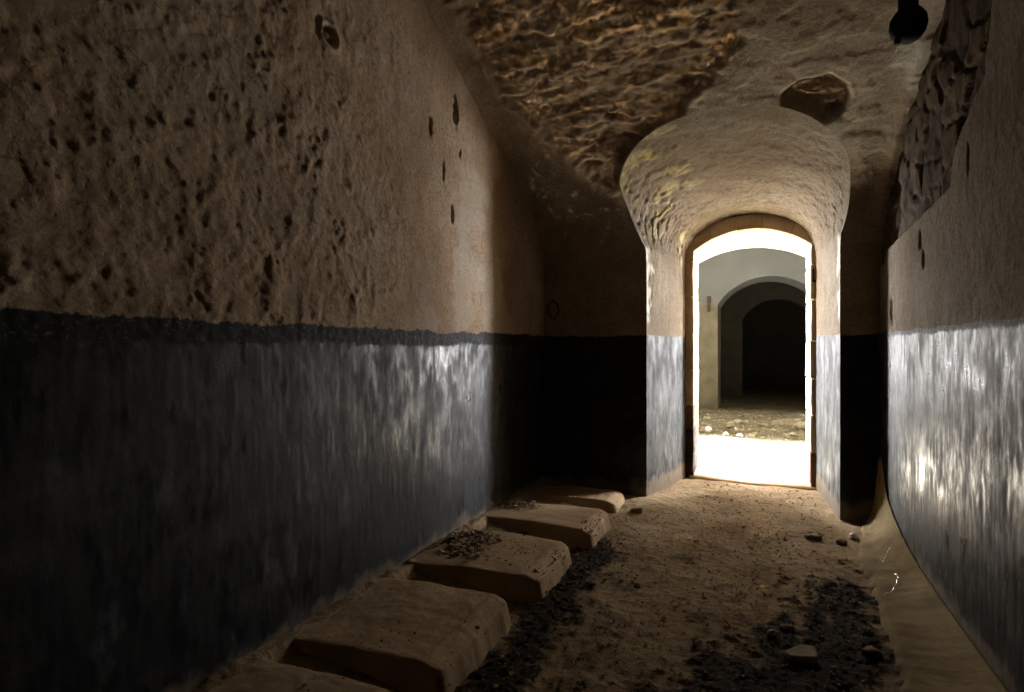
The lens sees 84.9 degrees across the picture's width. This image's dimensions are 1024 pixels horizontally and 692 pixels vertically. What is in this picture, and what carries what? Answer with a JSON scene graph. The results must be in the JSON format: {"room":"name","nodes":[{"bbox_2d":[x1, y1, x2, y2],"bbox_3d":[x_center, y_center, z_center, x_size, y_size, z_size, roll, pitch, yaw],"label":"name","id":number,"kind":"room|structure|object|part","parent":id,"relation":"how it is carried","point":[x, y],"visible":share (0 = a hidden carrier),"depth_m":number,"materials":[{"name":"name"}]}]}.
{"room":"prison interior","nodes":[
{"label":"prison interior","id":0,"kind":"room"},
{"bbox_2d":[0,0,544,691],"bbox_3d":[-0.929,-0.600,2.014,0.052,3.800,6.050,0,0,24],"label":"wall","id":1,"kind":"structure","parent":0,"point":[272,271],"depth_m":1.93,"materials":[{"name":"paint"}]},
{"bbox_2d":[189,476,903,691],"bbox_3d":[0.401,1.147,2.034,2.570,0.144,7.150,0,0,24],"label":"floor","id":2,"kind":"structure","parent":0,"point":[684,494],"depth_m":2.54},
{"bbox_2d":[192,659,389,691],"bbox_3d":[-0.739,1.166,1.555,0.678,0.188,0.741,0,0,24],"label":"concrete slab","id":3,"kind":"object","parent":2,"relation":"on","point":[264,675],"visible":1,"depth_m":1.81,"materials":[{"name":"beige concrete"}]},
{"bbox_2d":[294,578,511,691],"bbox_3d":[-0.422,1.168,2.263,0.730,0.184,0.702,0,0,24],"label":"stone slab","id":4,"kind":"object","parent":2,"relation":"on","point":[439,612],"visible":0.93,"depth_m":2.13,"materials":[{"name":"brown stone"}]},
{"bbox_2d":[302,529,582,690],"bbox_3d":[-0.320,1.133,2.450,0.663,0.134,2.209,0,0,24],"label":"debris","id":5,"kind":"object","parent":2,"relation":"on","point":[381,640],"visible":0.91,"depth_m":2.50,"materials":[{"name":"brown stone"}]},
{"bbox_2d":[406,528,571,602],"bbox_3d":[-0.083,1.167,2.989,0.736,0.186,0.685,0,0,24],"label":"stone slab","id":6,"kind":"object","parent":2,"relation":"on","point":[517,581],"visible":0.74,"depth_m":2.81,"materials":[{"name":"brown stone"}]},
{"bbox_2d":[434,527,511,562],"bbox_3d":[-0.189,1.093,3.076,0.426,0.084,0.600,0,0,24],"label":"crumbs","id":7,"kind":"object","parent":6,"relation":"on","point":[466,546],"visible":0.99,"depth_m":3.09,"materials":[{"name":"grey gravel"}]},
{"bbox_2d":[483,502,610,548],"bbox_3d":[0.230,1.169,3.656,0.777,0.182,0.550,0,0,24],"label":"concrete slab","id":8,"kind":"object","parent":2,"relation":"on","point":[556,522],"visible":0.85,"depth_m":3.52,"materials":[{"name":"beige concrete"}]},
{"bbox_2d":[501,498,539,509],"bbox_3d":[0.100,1.105,3.910,0.277,0.079,0.390,0,0,24],"label":"flakes","id":9,"kind":"object","parent":8,"relation":"on","point":[523,503],"visible":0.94,"depth_m":3.85,"materials":[{"name":"gravel"}]},
{"bbox_2d":[532,485,624,513],"bbox_3d":[0.485,1.181,4.285,0.766,0.158,0.424,0,0,24],"label":"concrete slab","id":10,"kind":"object","parent":2,"relation":"on","point":[605,500],"visible":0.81,"depth_m":4.18,"materials":[{"name":"beige concrete"}]},
{"bbox_2d":[630,507,642,512],"bbox_3d":[0.895,1.169,4.023,0.082,0.047,0.063,0,0,31],"label":"lump","id":11,"kind":"object","parent":2,"relation":"on","point":[633,509],"visible":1,"depth_m":4.00,"materials":[{"name":"brown stone"}]},
{"bbox_2d":[443,519,887,691],"bbox_3d":[0.719,1.137,2.308,1.495,0.137,3.022,0,0,24],"label":"leaf litter","id":12,"kind":"object","parent":2,"relation":"on","point":[636,585],"visible":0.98,"depth_m":2.30,"materials":[{"name":"brown gravel"}]},
{"bbox_2d":[461,483,887,691],"bbox_3d":[1.054,1.142,2.949,1.544,0.128,4.283,0,0,24],"label":"crumbs","id":13,"kind":"object","parent":2,"relation":"on","point":[778,639],"visible":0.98,"depth_m":2.58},
{"bbox_2d":[756,585,769,589],"bbox_3d":[1.230,1.184,2.748,0.070,0.021,0.032,0,0,-5],"label":"fallen leaf","id":14,"kind":"object","parent":2,"relation":"on","point":[759,586],"visible":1,"depth_m":2.75,"materials":[{"name":"brown plant"}]},
{"bbox_2d":[766,629,777,635],"bbox_3d":[1.071,1.176,2.302,0.038,0.027,0.046,0,0,42],"label":"loose stone","id":15,"kind":"object","parent":2,"relation":"on","point":[770,632],"visible":1,"depth_m":2.29,"materials":[{"name":"brown stone"}]},
{"bbox_2d":[779,624,794,630],"bbox_3d":[1.162,1.185,2.368,0.064,0.024,0.042,0,0,12],"label":"loose stone","id":16,"kind":"object","parent":2,"relation":"on","point":[789,627],"visible":0.98,"depth_m":2.35,"materials":[{"name":"brown stone"}]},
{"bbox_2d":[784,644,818,664],"bbox_3d":[1.109,1.172,2.151,0.126,0.035,0.100,0,0,15],"label":"flat stone","id":17,"kind":"object","parent":2,"relation":"on","point":[801,653],"visible":1,"depth_m":2.12,"materials":[{"name":"grey stone"}]},
{"bbox_2d":[804,534,821,540],"bbox_3d":[1.887,1.191,3.512,0.092,0.032,0.073,0,0,6],"label":"clod","id":18,"kind":"object","parent":2,"relation":"on","point":[816,537],"visible":1,"depth_m":3.49,"materials":[{"name":"brown soil"}]},
{"bbox_2d":[835,539,846,545],"bbox_3d":[2.007,1.195,3.414,0.068,0.045,0.062,0,0,-28],"label":"loose stone","id":19,"kind":"object","parent":2,"relation":"on","point":[841,542],"visible":0.95,"depth_m":3.40,"materials":[{"name":"brown stone"}]},
{"bbox_2d":[850,533,858,538],"bbox_3d":[2.135,1.181,3.497,0.053,0.041,0.045,0,0,1],"label":"pebble","id":20,"kind":"object","parent":2,"relation":"on","point":[852,535],"visible":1,"depth_m":3.49,"materials":[{"name":"beige stone"}]},
{"bbox_2d":[861,646,882,657],"bbox_3d":[1.395,1.185,2.171,0.076,0.042,0.056,0,0,-5],"label":"loose stone","id":21,"kind":"object","parent":2,"relation":"on","point":[871,651],"visible":1,"depth_m":2.15,"materials":[{"name":"stone"}]},
{"bbox_2d":[854,456,1007,691],"bbox_3d":[1.674,0.977,2.347,0.314,0.516,3.240,0,0,24],"label":"bank","id":22,"kind":"object","parent":2,"relation":"on","point":[933,653],"visible":0.95,"depth_m":2.38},
{"bbox_2d":[422,0,945,263],"bbox_3d":[0.245,-1.515,1.501,2.590,1.629,5.990,0,0,24],"label":"ceiling","id":23,"kind":"structure","parent":0,"point":[566,90],"depth_m":3.27,"materials":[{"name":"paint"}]},
{"bbox_2d":[888,0,928,45],"bbox_3d":[1.681,-1.597,2.376,0.140,0.607,0.140,0,0,24],"label":"hanging lamp","id":24,"kind":"object","parent":23,"relation":"hanging from","point":[909,23],"visible":1,"depth_m":2.34,"materials":[{"name":"black paint"}]},
{"bbox_3d":[1.681,-1.649,2.376,0.074,0.463,0.074,0,0,24],"label":"stem","id":25,"kind":"part","parent":24,"relation":"part of","materials":[{"name":"black paint"}]},
{"bbox_2d":[543,243,884,522],"bbox_3d":[1.442,0.288,4.247,2.590,1.984,0.037,0,0,24],"label":"wall","id":26,"kind":"structure","parent":0,"point":[595,365],"depth_m":4.50,"materials":[{"name":"paint"}]},
{"bbox_2d":[547,299,558,318],"bbox_3d":[0.349,-0.317,4.707,0.107,0.171,0.043,0,0,24],"label":"ring","id":27,"kind":"object","parent":26,"relation":"attached to","point":[553,301],"visible":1,"depth_m":4.69,"materials":[{"name":"black metal"}]},
{"bbox_2d":[620,105,849,519],"bbox_3d":[1.645,-0.089,4.203,1.489,2.697,1.839,0,0,24],"label":"arched doorway recess","id":28,"kind":"structure","parent":0,"point":[695,172],"depth_m":4.33,"materials":[{"name":"paint"}]},
{"bbox_2d":[685,214,815,489],"bbox_3d":[2.194,0.020,5.185,1.174,2.480,0.552,0,0,24],"label":"door frame","id":29,"kind":"structure","parent":28,"relation":"in","point":[744,231],"depth_m":5.10,"materials":[{"name":"paint"}]},
{"bbox_3d":[2.208,1.215,5.179,1.030,0.090,0.552,0,0,24],"label":"sill stone","id":30,"kind":"part","parent":29,"relation":"part of","materials":[{"name":"stone"}]},
{"bbox_2d":[811,269,815,282],"bbox_3d":[2.559,-0.603,4.745,0.042,0.115,0.056,0,0,24],"label":"hinge pintle","id":31,"kind":"object","parent":29,"relation":"attached to","point":[813,280],"visible":0.81,"depth_m":4.73,"materials":[{"name":"metal"}]},
{"bbox_2d":[694,247,806,408],"bbox_3d":[4.594,-1.050,10.543,9.000,4.700,1.000,0,0,24],"label":"wall","id":32,"kind":"structure","parent":0,"point":[720,276],"depth_m":10.35,"materials":[{"name":"paint"}]},
{"bbox_2d":[707,296,710,311],"bbox_3d":[3.646,-0.795,10.371,0.070,0.290,0.072,0,0,24],"label":"hook","id":33,"kind":"object","parent":32,"relation":"attached to","point":[708,297],"visible":1,"depth_m":10.34,"materials":[{"name":"metal"}]},
{"bbox_2d":[721,282,806,396],"bbox_3d":[5.895,-0.225,13.030,4.400,3.050,0.600,0,0,24],"label":"wall","id":34,"kind":"structure","parent":0,"point":[736,308],"depth_m":12.99,"materials":[{"name":"paint"}]},
{"bbox_2d":[743,301,810,386],"bbox_3d":[7.390,-0.225,16.523,4.550,3.050,0.200,0,0,24],"label":"wall","id":35,"kind":"structure","parent":0,"point":[774,332],"depth_m":16.29,"materials":[{"name":"stone"}]},
{"bbox_2d":[878,0,1023,691],"bbox_3d":[1.312,-0.600,1.038,0.063,3.800,6.050,0,0,24],"label":"wall","id":36,"kind":"structure","parent":0,"point":[951,278],"depth_m":2.24,"materials":[{"name":"paint"}]},
{"label":"outside","id":37,"kind":"structure","parent":0,"visible":0},
{"bbox_2d":[698,386,806,474],"bbox_3d":[4.713,1.172,10.818,9.200,0.085,12.600,0,0,24],"label":"ground","id":38,"kind":"structure","parent":37,"point":[774,456],"depth_m":7.43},
{"bbox_2d":[703,416,710,420],"bbox_3d":[3.069,1.128,8.794,0.140,0.077,0.120,0,0,-9],"label":"rubble stone","id":39,"kind":"object","parent":38,"relation":"on","point":[705,418],"visible":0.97,"depth_m":8.76,"materials":[{"name":"beige stone"}]},
{"bbox_2d":[705,426,711,431],"bbox_3d":[2.768,1.162,7.898,0.107,0.079,0.157,0,0,45],"label":"rubble stone","id":40,"kind":"object","parent":38,"relation":"on","point":[708,429],"visible":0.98,"depth_m":7.86,"materials":[{"name":"beige stone"}]},
{"bbox_2d":[733,419,743,422],"bbox_3d":[3.429,1.133,8.485,0.127,0.071,0.124,0,0,-17],"label":"rubble stone","id":41,"kind":"object","parent":38,"relation":"on","point":[735,420],"visible":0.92,"depth_m":8.46,"materials":[{"name":"beige stone"}]},
{"bbox_2d":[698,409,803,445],"bbox_3d":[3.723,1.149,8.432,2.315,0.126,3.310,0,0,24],"label":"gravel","id":42,"kind":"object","parent":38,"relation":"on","point":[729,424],"visible":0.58,"depth_m":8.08,"materials":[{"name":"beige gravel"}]},
{"bbox_2d":[771,418,801,425],"bbox_3d":[4.087,1.112,8.322,0.447,0.117,0.160,0,0,9],"label":"rubble stone","id":43,"kind":"object","parent":38,"relation":"on","point":[790,422],"visible":0.67,"depth_m":8.26,"materials":[{"name":"beige stone"}]},
{"bbox_2d":[794,422,805,429],"bbox_3d":[4.119,1.124,7.904,0.255,0.138,0.150,0,0,24],"label":"rubble stone","id":44,"kind":"object","parent":38,"relation":"on","point":[800,425],"visible":0.65,"depth_m":7.88,"materials":[{"name":"beige stone"}]}
]}

